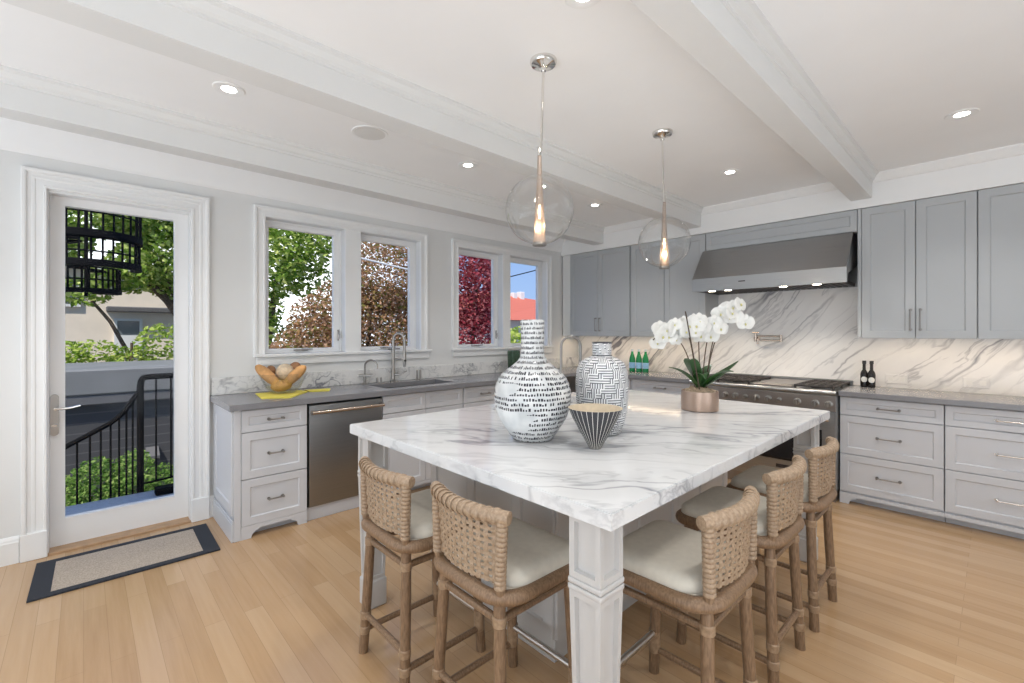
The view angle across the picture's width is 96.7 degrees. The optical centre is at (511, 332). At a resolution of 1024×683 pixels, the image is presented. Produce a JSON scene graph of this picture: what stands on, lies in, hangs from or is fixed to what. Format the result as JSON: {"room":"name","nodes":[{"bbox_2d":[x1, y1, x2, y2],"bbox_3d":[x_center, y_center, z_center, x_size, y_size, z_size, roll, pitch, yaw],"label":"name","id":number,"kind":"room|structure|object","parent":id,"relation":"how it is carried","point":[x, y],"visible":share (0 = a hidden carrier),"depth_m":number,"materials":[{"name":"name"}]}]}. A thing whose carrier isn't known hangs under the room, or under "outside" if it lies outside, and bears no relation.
{"room":"kitchen","nodes":[
{"label":"kitchen","id":0,"kind":"room"},
{"bbox_2d":[0,149,577,538],"bbox_3d":[-2.051,0.105,3.748,8.050,2.810,0.150,0,0,-43],"label":"wall","id":1,"kind":"structure","parent":0,"point":[231,213],"depth_m":3.52,"materials":[{"name":"paint"}]},
{"bbox_2d":[0,495,214,566],"bbox_3d":[-3.587,1.310,2.186,3.670,0.160,0.020,0,0,-43],"label":"baseboard","id":2,"kind":"structure","parent":1,"relation":"attached to","point":[9,547],"depth_m":2.73,"materials":[{"name":"paint"}]},
{"bbox_2d":[19,166,209,562],"bbox_3d":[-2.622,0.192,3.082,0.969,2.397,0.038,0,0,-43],"label":"trim","id":3,"kind":"structure","parent":1,"relation":"attached to","point":[35,182],"depth_m":2.82,"materials":[{"name":"paint"}]},
{"bbox_2d":[50,195,187,547],"bbox_3d":[-2.681,0.250,3.149,0.726,2.256,0.109,0,0,-43],"label":"door","id":4,"kind":"structure","parent":1,"relation":"in","point":[67,529],"depth_m":3.06,"materials":[{"name":"paint"}]},
{"bbox_2d":[48,517,190,555],"bbox_3d":[-2.681,1.385,3.148,0.736,0.019,0.200,0,0,-43],"label":"trim","id":5,"kind":"structure","parent":1,"relation":"attached to","point":[60,549],"depth_m":3.07,"materials":[{"name":"brown wood"}]},
{"bbox_2d":[0,117,563,251],"bbox_3d":[-2.106,-1.195,3.541,7.685,0.210,0.075,0,0,-43],"label":"trim","id":6,"kind":"structure","parent":1,"relation":"attached to","point":[15,136],"depth_m":3.46,"materials":[{"name":"paint"}]},
{"bbox_2d":[266,220,340,352],"bbox_3d":[-1.826,-0.380,3.982,0.654,1.106,0.114,0,0,-43],"label":"window","id":7,"kind":"structure","parent":1,"relation":"in","point":[336,235],"depth_m":4.13,"materials":[{"name":"paint"}]},
{"bbox_2d":[253,204,427,354],"bbox_3d":[-1.465,-0.422,4.173,1.615,1.195,0.034,0,0,-43],"label":"trim","id":8,"kind":"structure","parent":1,"relation":"attached to","point":[353,229],"depth_m":4.14,"materials":[{"name":"paint"}]},
{"bbox_2d":[253,349,431,364],"bbox_3d":[-1.476,0.220,4.217,1.657,0.090,0.135,0,0,-43],"label":"trim","id":9,"kind":"structure","parent":1,"relation":"attached to","point":[337,356],"depth_m":4.05,"materials":[{"name":"paint"}]},
{"bbox_2d":[361,234,415,350],"bbox_3d":[-1.246,-0.380,4.527,0.636,1.106,0.114,0,0,-43],"label":"window","id":10,"kind":"structure","parent":1,"relation":"in","point":[411,246],"depth_m":4.70,"materials":[{"name":"paint"}]},
{"bbox_2d":[211,357,577,395],"bbox_3d":[-0.670,0.410,4.930,4.380,0.130,0.019,0,0,-43],"label":"backsplash","id":11,"kind":"structure","parent":1,"relation":"attached to","point":[242,384],"depth_m":4.22,"materials":[{"name":"stone"}]},
{"bbox_2d":[459,249,497,347],"bbox_3d":[-0.422,-0.380,5.303,0.653,1.106,0.114,0,0,-43],"label":"window","id":12,"kind":"structure","parent":1,"relation":"in","point":[494,258],"depth_m":5.49,"materials":[{"name":"paint"}]},
{"bbox_2d":[451,238,551,348],"bbox_3d":[-0.064,-0.422,5.491,1.607,1.195,0.034,0,0,-43],"label":"trim","id":13,"kind":"structure","parent":1,"relation":"attached to","point":[456,244],"depth_m":5.46,"materials":[{"name":"paint"}]},
{"bbox_2d":[451,346,553,356],"bbox_3d":[-0.080,0.220,5.530,1.644,0.090,0.135,0,0,-43],"label":"trim","id":14,"kind":"structure","parent":1,"relation":"attached to","point":[476,351],"depth_m":5.27,"materials":[{"name":"paint"}]},
{"bbox_2d":[510,257,541,345],"bbox_3d":[0.134,-0.380,5.850,0.653,1.106,0.078,0,0,-43],"label":"window","id":15,"kind":"structure","parent":1,"relation":"in","point":[537,264],"depth_m":6.02,"materials":[{"name":"paint"}]},
{"bbox_2d":[361,257,407,269],"bbox_3d":[-1.910,0.740,7.553,1.580,3.900,0.050,0,0,-43],"label":"power line","id":16,"kind":"object","parent":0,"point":[366,259],"visible":0.08,"depth_m":7.39,"materials":[{"name":"white"}]},
{"bbox_2d":[0,0,1023,226],"bbox_3d":[0.526,-1.375,1.010,8.290,0.150,7.670,0,0,-43],"label":"ceiling","id":17,"kind":"structure","parent":0,"point":[891,71],"depth_m":2.33,"materials":[{"name":"paint"}]},
{"bbox_2d":[212,81,244,96],"bbox_3d":[-1.511,-1.297,2.431,0.152,0.006,0.152,0,0,-43],"label":"recessed light","id":18,"kind":"object","parent":17,"relation":"in","point":[222,87],"visible":1,"depth_m":2.42,"materials":[{"name":"paint"}]},
{"bbox_2d":[0,65,604,244],"bbox_3d":[-1.707,-1.205,3.113,7.680,0.190,0.255,0,0,-43],"label":"trim","id":19,"kind":"structure","parent":17,"relation":"attached to","point":[27,97],"depth_m":2.94,"materials":[{"name":"paint"}]},
{"bbox_2d":[0,0,702,228],"bbox_3d":[-0.865,-1.205,2.218,7.680,0.190,0.255,0,0,-43],"label":"ceiling beam","id":20,"kind":"structure","parent":17,"relation":"attached to","point":[217,36],"depth_m":2.15,"materials":[{"name":"paint"}]},
{"bbox_2d":[351,125,387,140],"bbox_3d":[-0.927,-1.297,2.970,0.230,0.006,0.230,0,0,-43],"label":"ceiling speaker","id":21,"kind":"object","parent":17,"relation":"attached to","point":[364,132],"visible":1,"depth_m":2.96,"materials":[{"name":"paint"}]},
{"bbox_2d":[354,127,384,139],"bbox_3d":[-0.927,-1.294,2.970,0.196,0.002,0.196,0,0,-43],"label":"grille","id":22,"kind":"object","parent":21,"relation":"attached to","point":[365,133],"depth_m":2.96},
{"bbox_2d":[458,161,477,168],"bbox_3d":[-0.342,-1.297,3.534,0.152,0.006,0.152,0,0,-43],"label":"recessed light","id":23,"kind":"object","parent":17,"relation":"in","point":[466,164],"visible":1,"depth_m":3.53,"materials":[{"name":"paint"}]},
{"bbox_2d":[505,53,573,246],"bbox_3d":[0.132,-0.857,2.178,0.326,0.886,0.326,0,0,-43],"label":"pendant light","id":24,"kind":"object","parent":17,"relation":"hanging from","point":[541,62],"visible":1,"depth_m":2.16,"materials":[{"name":"clear glass"}]},
{"bbox_2d":[564,0,599,8],"bbox_3d":[0.275,-1.297,1.751,0.152,0.006,0.152,0,0,-43],"label":"recessed light","id":25,"kind":"object","parent":17,"relation":"in","point":[576,4],"visible":1,"depth_m":1.79,"materials":[{"name":"paint"}]},
{"bbox_2d":[588,203,602,207],"bbox_3d":[0.848,-1.297,4.645,0.152,0.006,0.152,0,0,-43],"label":"recessed light","id":26,"kind":"object","parent":17,"relation":"in","point":[593,205],"visible":1,"depth_m":4.64,"materials":[{"name":"paint"}]},
{"bbox_2d":[638,128,690,268],"bbox_3d":[0.988,-0.857,2.955,0.326,0.886,0.326,0,0,-43],"label":"pendant light","id":27,"kind":"object","parent":17,"relation":"hanging from","point":[662,133],"visible":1,"depth_m":2.94,"materials":[{"name":"clear glass"}]},
{"bbox_2d":[720,169,739,175],"bbox_3d":[1.766,-1.297,3.688,0.152,0.006,0.152,0,0,-43],"label":"recessed light","id":28,"kind":"object","parent":17,"relation":"in","point":[728,172],"visible":1,"depth_m":3.68,"materials":[{"name":"paint"}]},
{"bbox_2d":[630,0,878,200],"bbox_3d":[0.121,-1.205,1.170,7.680,0.190,0.238,0,0,-43],"label":"trim","id":29,"kind":"structure","parent":17,"relation":"attached to","point":[734,41],"depth_m":2.07,"materials":[{"name":"paint"}]},
{"bbox_2d":[944,108,979,120],"bbox_3d":[2.678,-1.297,2.709,0.152,0.006,0.152,0,0,-43],"label":"recessed light","id":30,"kind":"object","parent":17,"relation":"in","point":[961,114],"visible":1,"depth_m":2.70,"materials":[{"name":"paint"}]},
{"bbox_2d":[0,478,1023,682],"bbox_3d":[0.536,1.450,0.999,8.050,0.120,7.400,0,0,-43],"label":"floor","id":31,"kind":"structure","parent":0,"point":[920,599],"depth_m":2.21,"materials":[{"name":"brown wood"}]},
{"bbox_2d":[26,523,219,602],"bbox_3d":[-2.352,1.385,2.813,0.850,0.009,0.524,0,0,-42],"label":"doormat","id":32,"kind":"object","parent":31,"relation":"on","point":[65,574],"visible":1,"depth_m":2.75,"materials":[{"name":"beige fabric"}]},
{"bbox_2d":[213,403,306,542],"bbox_3d":[-1.866,0.954,3.368,0.482,0.872,0.638,0,0,-43],"label":"base cabinet","id":33,"kind":"object","parent":31,"relation":"on","point":[260,455],"visible":0.93,"depth_m":3.17,"materials":[{"name":"grey paint"}]},
{"bbox_2d":[210,366,690,411],"bbox_3d":[-0.007,0.496,4.231,4.409,0.040,1.948,0,0,-43],"label":"countertop","id":34,"kind":"structure","parent":33,"relation":"on","point":[240,401],"depth_m":3.87,"materials":[{"name":"grey stone"}]},
{"bbox_2d":[255,390,306,398],"bbox_3d":[-1.722,0.472,3.454,0.353,0.008,0.394,0,0,-35],"label":"napkin","id":35,"kind":"object","parent":34,"relation":"on","point":[282,394],"visible":0.98,"depth_m":3.43,"materials":[{"name":"yellow fabric"}]},
{"bbox_2d":[270,380,291,391],"bbox_3d":[-1.769,0.410,3.494,0.154,0.087,0.111,0,0,0],"label":"bread loaf","id":36,"kind":"object","parent":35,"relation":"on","point":[280,385],"visible":0.84,"depth_m":3.45,"materials":[{"name":"orange food"}]},
{"bbox_3d":[-1.774,0.391,3.535,0.350,0.153,0.350,0,0,-43],"label":"bread bowl","id":37,"kind":"object","parent":35,"relation":"on","visible":0},
{"bbox_2d":[255,364,278,384],"bbox_3d":[-1.874,0.328,3.485,0.188,0.166,0.082,0,0,3],"label":"bread loaf","id":38,"kind":"object","parent":37,"relation":"in","point":[266,374],"visible":0.94,"depth_m":3.46,"materials":[{"name":"brown food"}]},
{"bbox_2d":[267,365,275,373],"bbox_3d":[-1.899,0.305,3.585,0.080,0.090,0.072,0,0,30],"label":"bread loaf","id":39,"kind":"object","parent":37,"relation":"in","point":[272,368],"visible":0.38,"depth_m":3.56,"materials":[{"name":"brown food"}]},
{"bbox_2d":[275,364,293,379],"bbox_3d":[-1.779,0.315,3.569,0.144,0.140,0.132,0,0,35],"label":"bread loaf","id":40,"kind":"object","parent":37,"relation":"in","point":[283,370],"visible":0.69,"depth_m":3.52,"materials":[{"name":"beige food"}]},
{"bbox_2d":[284,365,305,383],"bbox_3d":[-1.663,0.329,3.490,0.174,0.160,0.081,0,0,6],"label":"bread loaf","id":41,"kind":"object","parent":37,"relation":"in","point":[294,375],"visible":0.97,"depth_m":3.46,"materials":[{"name":"brown food"}]},
{"bbox_2d":[290,362,300,368],"bbox_3d":[-1.724,0.285,3.624,0.099,0.100,0.084,0,0,30],"label":"bread loaf","id":42,"kind":"object","parent":37,"relation":"in","point":[294,365],"visible":0.33,"depth_m":3.60,"materials":[{"name":"brown food"}]},
{"bbox_2d":[304,388,329,391],"bbox_3d":[-1.576,0.472,3.713,0.204,0.008,0.134,0,0,-32],"label":"napkin","id":43,"kind":"object","parent":34,"relation":"on","point":[325,389],"visible":0.97,"depth_m":3.69,"materials":[{"name":"yellow fabric"}]},
{"bbox_2d":[359,359,377,383],"bbox_3d":[-1.317,0.361,4.188,0.184,0.230,0.048,0,0,4],"label":"tap","id":44,"kind":"object","parent":34,"relation":"on","point":[365,375],"visible":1,"depth_m":4.18,"materials":[{"name":"silver metal"}]},
{"bbox_2d":[388,332,406,381],"bbox_3d":[-1.101,0.237,4.368,0.181,0.478,0.061,0,0,6],"label":"tap","id":45,"kind":"object","parent":34,"relation":"on","point":[393,374],"visible":1,"depth_m":4.36,"materials":[{"name":"silver metal"}]},
{"bbox_2d":[381,383,449,414],"bbox_3d":[-0.932,0.610,4.252,0.758,0.187,0.402,0,0,-43],"label":"sink","id":46,"kind":"object","parent":34,"relation":"in","point":[432,383],"visible":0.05,"depth_m":4.31,"materials":[{"name":"metal"}]},
{"bbox_2d":[507,350,519,367],"bbox_3d":[0.022,0.345,5.375,0.149,0.262,0.152,0,0,-43],"label":"glass vase","id":47,"kind":"object","parent":34,"relation":"on","point":[513,355],"visible":0.56,"depth_m":5.32,"materials":[{"name":"green glass"}]},
{"bbox_2d":[560,335,581,371],"bbox_3d":[0.427,0.248,3.379,0.172,0.455,0.085,0,0,20],"label":"tap","id":48,"kind":"object","parent":34,"relation":"on","point":[569,336],"visible":0.66,"depth_m":3.38,"materials":[{"name":"silver metal"}]},
{"bbox_2d":[629,349,634,371],"bbox_3d":[1.463,0.339,5.537,0.074,0.273,0.074,0,0,-43],"label":"glass bottle","id":49,"kind":"object","parent":34,"relation":"on","point":[632,357],"visible":1,"depth_m":5.51,"materials":[{"name":"green glass"}]},
{"bbox_2d":[636,349,641,371],"bbox_3d":[1.528,0.339,5.481,0.074,0.273,0.074,0,0,-43],"label":"glass bottle","id":50,"kind":"object","parent":34,"relation":"on","point":[638,358],"visible":0.98,"depth_m":5.46,"materials":[{"name":"green glass"}]},
{"bbox_2d":[642,349,648,372],"bbox_3d":[1.592,0.339,5.425,0.074,0.273,0.074,0,0,-43],"label":"glass bottle","id":51,"kind":"object","parent":34,"relation":"on","point":[645,362],"visible":1,"depth_m":5.40,"materials":[{"name":"green glass"}]},
{"bbox_2d":[306,396,384,520],"bbox_3d":[-1.453,0.957,3.720,0.593,0.866,0.630,0,0,-43],"label":"dishwasher","id":52,"kind":"object","parent":31,"relation":"on","point":[332,450],"visible":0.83,"depth_m":3.46,"materials":[{"name":"metal"}]},
{"bbox_2d":[358,456,485,682],"bbox_3d":[-0.401,0.966,1.978,0.461,0.851,0.447,0,0,-43],"label":"counter stool","id":53,"kind":"object","parent":31,"relation":"on","point":[407,515],"visible":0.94,"depth_m":1.82,"materials":[{"name":"wicker"}]},
{"bbox_2d":[376,489,475,538],"bbox_3d":[-0.376,0.788,2.001,0.351,0.064,0.406,0,0,-43],"label":"seat cushion","id":54,"kind":"object","parent":53,"relation":"on","point":[421,526],"depth_m":1.89,"materials":[{"name":"beige fabric"}]},
{"bbox_2d":[382,388,462,496],"bbox_3d":[-0.967,0.958,4.238,0.820,0.864,0.601,0,0,-43],"label":"base cabinet","id":55,"kind":"object","parent":31,"relation":"on","point":[399,462],"visible":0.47,"depth_m":3.96,"materials":[{"name":"grey paint"}]},
{"bbox_2d":[456,384,495,407],"bbox_3d":[-0.459,0.954,4.691,0.530,0.872,0.638,0,0,-43],"label":"base cabinet","id":56,"kind":"object","parent":31,"relation":"on","point":[477,395],"visible":0.24,"depth_m":4.43,"materials":[{"name":"grey paint"}]},
{"bbox_2d":[430,481,571,682],"bbox_3d":[-0.029,0.966,1.641,0.461,0.851,0.447,0,0,-43],"label":"counter stool","id":57,"kind":"object","parent":31,"relation":"on","point":[526,564],"visible":0.98,"depth_m":1.52,"materials":[{"name":"wicker"}]},
{"bbox_2d":[449,517,568,587],"bbox_3d":[-0.004,0.788,1.664,0.351,0.064,0.406,0,0,-43],"label":"seat cushion","id":58,"kind":"object","parent":57,"relation":"on","point":[536,556],"depth_m":1.56,"materials":[{"name":"beige fabric"}]},
{"bbox_2d":[350,390,829,682],"bbox_3d":[0.545,0.933,2.564,2.296,0.914,1.608,0,0,-43],"label":"kitchen island","id":59,"kind":"object","parent":31,"relation":"on","point":[664,455],"visible":0.55,"depth_m":1.89,"materials":[{"name":"stone"}]},
{"bbox_2d":[494,320,570,442],"bbox_3d":[0.092,0.210,2.040,0.343,0.532,0.343,0,0,-43],"label":"vase","id":60,"kind":"object","parent":59,"relation":"on","point":[532,397],"visible":1,"depth_m":1.93,"materials":[{"name":"ceramic"}]},
{"bbox_2d":[568,403,622,449],"bbox_3d":[0.341,0.392,1.870,0.222,0.168,0.222,0,0,-43],"label":"striped bowl","id":61,"kind":"object","parent":59,"relation":"on","point":[595,422],"visible":1,"depth_m":1.82,"materials":[{"name":"ceramic"}]},
{"bbox_2d":[576,342,628,435],"bbox_3d":[0.426,0.260,2.160,0.246,0.432,0.246,0,0,-43],"label":"vase","id":62,"kind":"object","parent":59,"relation":"on","point":[601,377],"visible":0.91,"depth_m":2.07,"materials":[{"name":"ceramic"}]},
{"bbox_2d":[649,297,754,412],"bbox_3d":[1.146,0.130,2.806,0.626,0.691,0.232,0,0,-3],"label":"potted orchid","id":63,"kind":"object","parent":59,"relation":"on","point":[698,397],"visible":1,"depth_m":2.75,"materials":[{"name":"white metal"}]},
{"bbox_2d":[628,378,631,389],"bbox_3d":[1.330,0.954,5.563,0.598,0.872,0.600,0,0,-43],"label":"base cabinet","id":64,"kind":"object","parent":31,"relation":"on","point":[629,379],"visible":0.02,"depth_m":5.17,"materials":[{"name":"grey paint"}]},
{"bbox_2d":[631,379,689,394],"bbox_3d":[1.786,0.954,5.079,0.598,0.872,0.720,0,0,-43],"label":"base cabinet","id":65,"kind":"object","parent":31,"relation":"on","point":[665,387],"visible":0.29,"depth_m":4.91,"materials":[{"name":"grey paint"}]},
{"bbox_2d":[620,486,759,682],"bbox_3d":[0.599,0.966,1.603,0.447,0.851,0.461,0,0,-43],"label":"counter stool","id":66,"kind":"object","parent":31,"relation":"on","point":[681,567],"visible":0.93,"depth_m":1.47,"materials":[{"name":"wicker"}]},
{"bbox_2d":[623,520,738,595],"bbox_3d":[0.576,0.788,1.628,0.406,0.064,0.351,0,0,-43],"label":"seat cushion","id":67,"kind":"object","parent":66,"relation":"on","point":[664,556],"depth_m":1.54,"materials":[{"name":"beige fabric"}]},
{"bbox_2d":[675,455,806,682],"bbox_3d":[1.023,0.966,2.013,0.447,0.851,0.461,0,0,-43],"label":"counter stool","id":68,"kind":"object","parent":31,"relation":"on","point":[772,513],"visible":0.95,"depth_m":1.86,"materials":[{"name":"wicker"}]},
{"bbox_2d":[681,486,786,534],"bbox_3d":[1.000,0.788,2.038,0.406,0.064,0.351,0,0,-43],"label":"seat cushion","id":69,"kind":"object","parent":68,"relation":"on","point":[715,498],"depth_m":2.01,"materials":[{"name":"beige fabric"}]},
{"bbox_2d":[689,372,852,502],"bbox_3d":[2.410,0.912,4.320,0.726,0.955,1.220,0,0,-43],"label":"range","id":70,"kind":"object","parent":31,"relation":"on","point":[800,392],"visible":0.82,"depth_m":3.99,"materials":[{"name":"metal"}]},
{"bbox_2d":[726,436,839,632],"bbox_3d":[1.420,0.966,2.373,0.447,0.851,0.461,0,0,-43],"label":"counter stool","id":71,"kind":"object","parent":31,"relation":"on","point":[752,476],"visible":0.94,"depth_m":2.20,"materials":[{"name":"wicker"}]},
{"bbox_2d":[731,465,820,500],"bbox_3d":[1.396,0.788,2.398,0.406,0.064,0.351,0,0,-43],"label":"seat cushion","id":72,"kind":"object","parent":71,"relation":"on","point":[752,476],"depth_m":2.35,"materials":[{"name":"beige fabric"}]},
{"bbox_2d":[840,396,945,521],"bbox_3d":[3.094,0.954,3.689,0.598,0.872,0.622,0,0,-43],"label":"base cabinet","id":73,"kind":"object","parent":31,"relation":"on","point":[892,453],"visible":0.99,"depth_m":3.49,"materials":[{"name":"grey paint"}]},
{"bbox_2d":[838,385,1023,410],"bbox_3d":[3.391,0.496,3.382,0.624,0.040,1.479,0,0,-43],"label":"countertop","id":74,"kind":"structure","parent":73,"relation":"on","point":[991,401],"depth_m":3.38,"materials":[{"name":"grey stone"}]},
{"bbox_2d":[860,360,867,386],"bbox_3d":[3.076,0.361,3.976,0.057,0.230,0.056,0,0,-43],"label":"glass bottle","id":75,"kind":"object","parent":74,"relation":"on","point":[864,374],"visible":1,"depth_m":3.96,"materials":[{"name":"black glass"}]},
{"bbox_2d":[868,361,875,387],"bbox_3d":[3.105,0.361,3.930,0.057,0.230,0.056,0,0,-43],"label":"glass bottle","id":76,"kind":"object","parent":74,"relation":"on","point":[871,374],"visible":1,"depth_m":3.91,"materials":[{"name":"black glass"}]},
{"bbox_2d":[945,405,1023,538],"bbox_3d":[3.588,0.954,3.164,0.598,0.872,0.812,0,0,-43],"label":"base cabinet","id":77,"kind":"object","parent":31,"relation":"on","point":[984,447],"visible":1,"depth_m":3.14,"materials":[{"name":"grey paint"}]},
{"bbox_3d":[3.501,0.105,3.809,0.120,2.810,7.670,0,0,-43],"label":"wall","id":78,"kind":"structure","parent":0,"visible":0},
{"bbox_2d":[563,246,630,335],"bbox_3d":[1.161,-0.495,5.922,0.383,1.085,1.040,0,0,-43],"label":"upper cabinet","id":79,"kind":"object","parent":78,"relation":"attached to","point":[596,284],"visible":0.96,"depth_m":5.78,"materials":[{"name":"grey paint"}]},
{"bbox_2d":[631,234,717,336],"bbox_3d":[1.843,-0.495,5.224,0.346,1.085,0.908,0,0,-43],"label":"upper cabinet","id":80,"kind":"object","parent":78,"relation":"attached to","point":[657,294],"visible":0.64,"depth_m":5.10,"materials":[{"name":"grey paint"}]},
{"bbox_2d":[752,332,781,343],"bbox_3d":[2.579,0.058,4.605,0.090,0.124,0.277,0,0,-43],"label":"pot filler","id":81,"kind":"object","parent":78,"relation":"attached to","point":[757,339],"visible":1,"depth_m":4.61,"materials":[{"name":"silver metal"}]},
{"bbox_2d":[692,232,857,294],"bbox_3d":[2.476,-0.628,4.350,0.588,0.446,1.287,0,0,-43],"label":"range hood","id":82,"kind":"object","parent":78,"relation":"attached to","point":[828,261],"visible":1,"depth_m":4.13,"materials":[{"name":"metal"}]},
{"bbox_2d":[706,210,857,250],"bbox_3d":[2.596,-0.946,4.423,0.346,0.185,1.285,0,0,-43],"label":"upper cabinet","id":83,"kind":"object","parent":78,"relation":"attached to","point":[847,221],"visible":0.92,"depth_m":4.23,"materials":[{"name":"grey paint"}]},
{"bbox_2d":[561,143,1023,255],"bbox_3d":[3.317,-1.170,3.615,0.415,0.260,7.400,0,0,-43],"label":"trim","id":84,"kind":"structure","parent":78,"relation":"attached to","point":[1001,166],"depth_m":3.93,"materials":[{"name":"paint"}]},
{"bbox_2d":[578,287,1023,396],"bbox_3d":[2.528,0.003,4.740,0.018,0.946,4.639,0,0,-43],"label":"backsplash","id":85,"kind":"structure","parent":78,"relation":"attached to","point":[818,328],"depth_m":4.27,"materials":[{"name":"stone"}]},
{"bbox_2d":[885,374,907,383],"bbox_3d":[3.295,0.400,3.904,0.009,0.080,0.150,0,0,-43],"label":"power outlet","id":86,"kind":"object","parent":78,"relation":"attached to","point":[889,378],"visible":1,"depth_m":3.90,"materials":[{"name":"plastic"}]},
{"bbox_2d":[858,191,977,338],"bbox_3d":[3.266,-0.495,3.684,0.383,1.085,0.706,0,0,-43],"label":"upper cabinet","id":87,"kind":"object","parent":78,"relation":"attached to","point":[918,259],"visible":1,"depth_m":3.56,"materials":[{"name":"grey paint"}]},
{"bbox_2d":[963,377,989,388],"bbox_3d":[3.624,0.395,3.554,0.009,0.080,0.150,0,0,-43],"label":"power outlet","id":88,"kind":"object","parent":78,"relation":"attached to","point":[984,383],"visible":1,"depth_m":3.55,"materials":[{"name":"plastic"}]},
{"bbox_2d":[966,380,972,384],"bbox_3d":[3.596,0.395,3.579,0.001,0.036,0.035,0,0,-43],"label":"socket","id":89,"kind":"object","parent":88,"relation":"attached to","point":[968,382],"depth_m":3.58,"materials":[{"name":"white plastic"}]},
{"bbox_2d":[980,381,985,385],"bbox_3d":[3.647,0.395,3.524,0.001,0.036,0.035,0,0,-43],"label":"socket","id":90,"kind":"object","parent":88,"relation":"attached to","point":[982,383],"depth_m":3.52,"materials":[{"name":"white plastic"}]},
{"bbox_2d":[978,183,1023,338],"bbox_3d":[3.759,-0.495,3.187,0.346,1.085,0.690,0,0,-43],"label":"upper cabinet","id":91,"kind":"object","parent":78,"relation":"attached to","point":[1000,209],"visible":1,"depth_m":3.24,"materials":[{"name":"grey paint"}]},
{"label":"outside","id":92,"kind":"structure","parent":0,"visible":0},
{"bbox_3d":[-7.074,2.790,26.490,54.000,0.200,39.840,0,0,-43],"label":"ground","id":93,"kind":"structure","parent":92,"visible":0},
{"bbox_2d":[65,360,173,502],"bbox_3d":[-8.097,1.597,5.344,7.530,2.185,2.040,0,0,-43],"label":"garage","id":94,"kind":"structure","parent":93,"relation":"on","point":[102,390],"depth_m":6.40,"materials":[{"name":"grey"}]},
{"bbox_2d":[145,446,159,460],"bbox_3d":[-5.262,1.777,6.665,0.150,0.184,0.200,0,0,-43],"label":"wall lamp","id":95,"kind":"object","parent":94,"relation":"attached to","point":[151,450],"visible":0.52,"depth_m":6.65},
{"bbox_2d":[65,208,173,360],"bbox_3d":[-7.997,-0.325,9.563,2.668,6.035,3.747,0,0,33],"label":"tree","id":96,"kind":"object","parent":93,"relation":"on","point":[157,278],"visible":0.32,"depth_m":9.29,"materials":[{"name":"green plant"}]},
{"bbox_2d":[65,266,173,362],"bbox_3d":[-13.584,0.540,11.810,10.800,4.300,6.300,0,0,-43],"label":"house","id":97,"kind":"structure","parent":93,"relation":"on","point":[130,313],"depth_m":11.36,"materials":[{"name":"paint"}]},
{"bbox_2d":[65,448,173,506],"bbox_3d":[-4.487,2.019,5.130,1.347,1.342,1.052,0,0,-43],"label":"hedge","id":98,"kind":"object","parent":93,"relation":"on","point":[83,487],"visible":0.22,"depth_m":5.02,"materials":[{"name":"green plant"}]},
{"bbox_2d":[65,323,173,362],"bbox_3d":[-7.258,1.255,8.313,2.358,2.872,0.658,0,0,-43],"label":"shrub","id":99,"kind":"object","parent":93,"relation":"on","point":[119,355],"visible":0.59,"depth_m":8.42,"materials":[{"name":"green plant"}]},
{"bbox_2d":[65,490,173,515],"bbox_3d":[-3.081,2.079,3.712,3.020,1.222,1.110,0,0,-43],"label":"landing","id":100,"kind":"object","parent":93,"relation":"on","point":[79,508],"visible":0.07,"depth_m":3.94,"materials":[{"name":"grey concrete"}]},
{"bbox_2d":[65,373,173,504],"bbox_3d":[-3.633,1.121,4.010,1.397,1.468,0.054,0,0,-43],"label":"stair railing","id":101,"kind":"object","parent":100,"relation":"attached to","point":[139,394],"visible":0.66,"depth_m":4.16,"materials":[{"name":"black metal"}]},
{"bbox_2d":[154,483,173,495],"bbox_3d":[-3.180,1.440,4.175,0.150,0.061,0.120,0,0,-43],"label":"scraper","id":102,"kind":"object","parent":100,"relation":"on","point":[168,488],"visible":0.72,"depth_m":4.14,"materials":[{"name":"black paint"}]},
{"bbox_2d":[269,228,331,348],"bbox_3d":[-4.973,-0.162,10.182,2.562,5.708,2.269,0,0,-40],"label":"tree","id":103,"kind":"object","parent":93,"relation":"on","point":[287,270],"visible":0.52,"depth_m":9.85,"materials":[{"name":"green plant"}]},
{"bbox_2d":[269,241,407,348],"bbox_3d":[-2.782,0.436,8.027,2.784,4.509,1.630,0,0,-38],"label":"maple tree","id":104,"kind":"object","parent":93,"relation":"on","point":[384,310],"visible":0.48,"depth_m":7.81,"materials":[{"name":"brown plant"}]},
{"bbox_2d":[406,292,535,343],"bbox_3d":[-0.046,0.315,24.273,9.600,4.750,7.500,0,0,-43],"label":"house","id":105,"kind":"structure","parent":93,"relation":"on","point":[521,308],"depth_m":21.25,"materials":[{"name":"tile"}]},
{"bbox_2d":[459,255,490,343],"bbox_3d":[-0.646,0.519,8.554,1.099,4.342,1.297,0,0,-43],"label":"maple tree","id":106,"kind":"object","parent":93,"relation":"on","point":[479,316],"visible":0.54,"depth_m":8.22,"materials":[{"name":"red plant"}]},
{"bbox_2d":[490,326,520,343],"bbox_3d":[0.297,1.214,14.678,4.542,2.952,2.163,0,0,-43],"label":"bush","id":107,"kind":"object","parent":93,"relation":"on","point":[515,333],"visible":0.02,"depth_m":14.41,"materials":[{"name":"green plant"}]},
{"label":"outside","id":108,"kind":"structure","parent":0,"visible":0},
{"bbox_2d":[65,207,142,295],"bbox_3d":[-3.932,-1.410,4.207,0.999,2.000,3.203,0,0,-43],"label":"spiral staircase","id":109,"kind":"structure","parent":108,"point":[71,233],"depth_m":5.00,"materials":[{"name":"black metal"}]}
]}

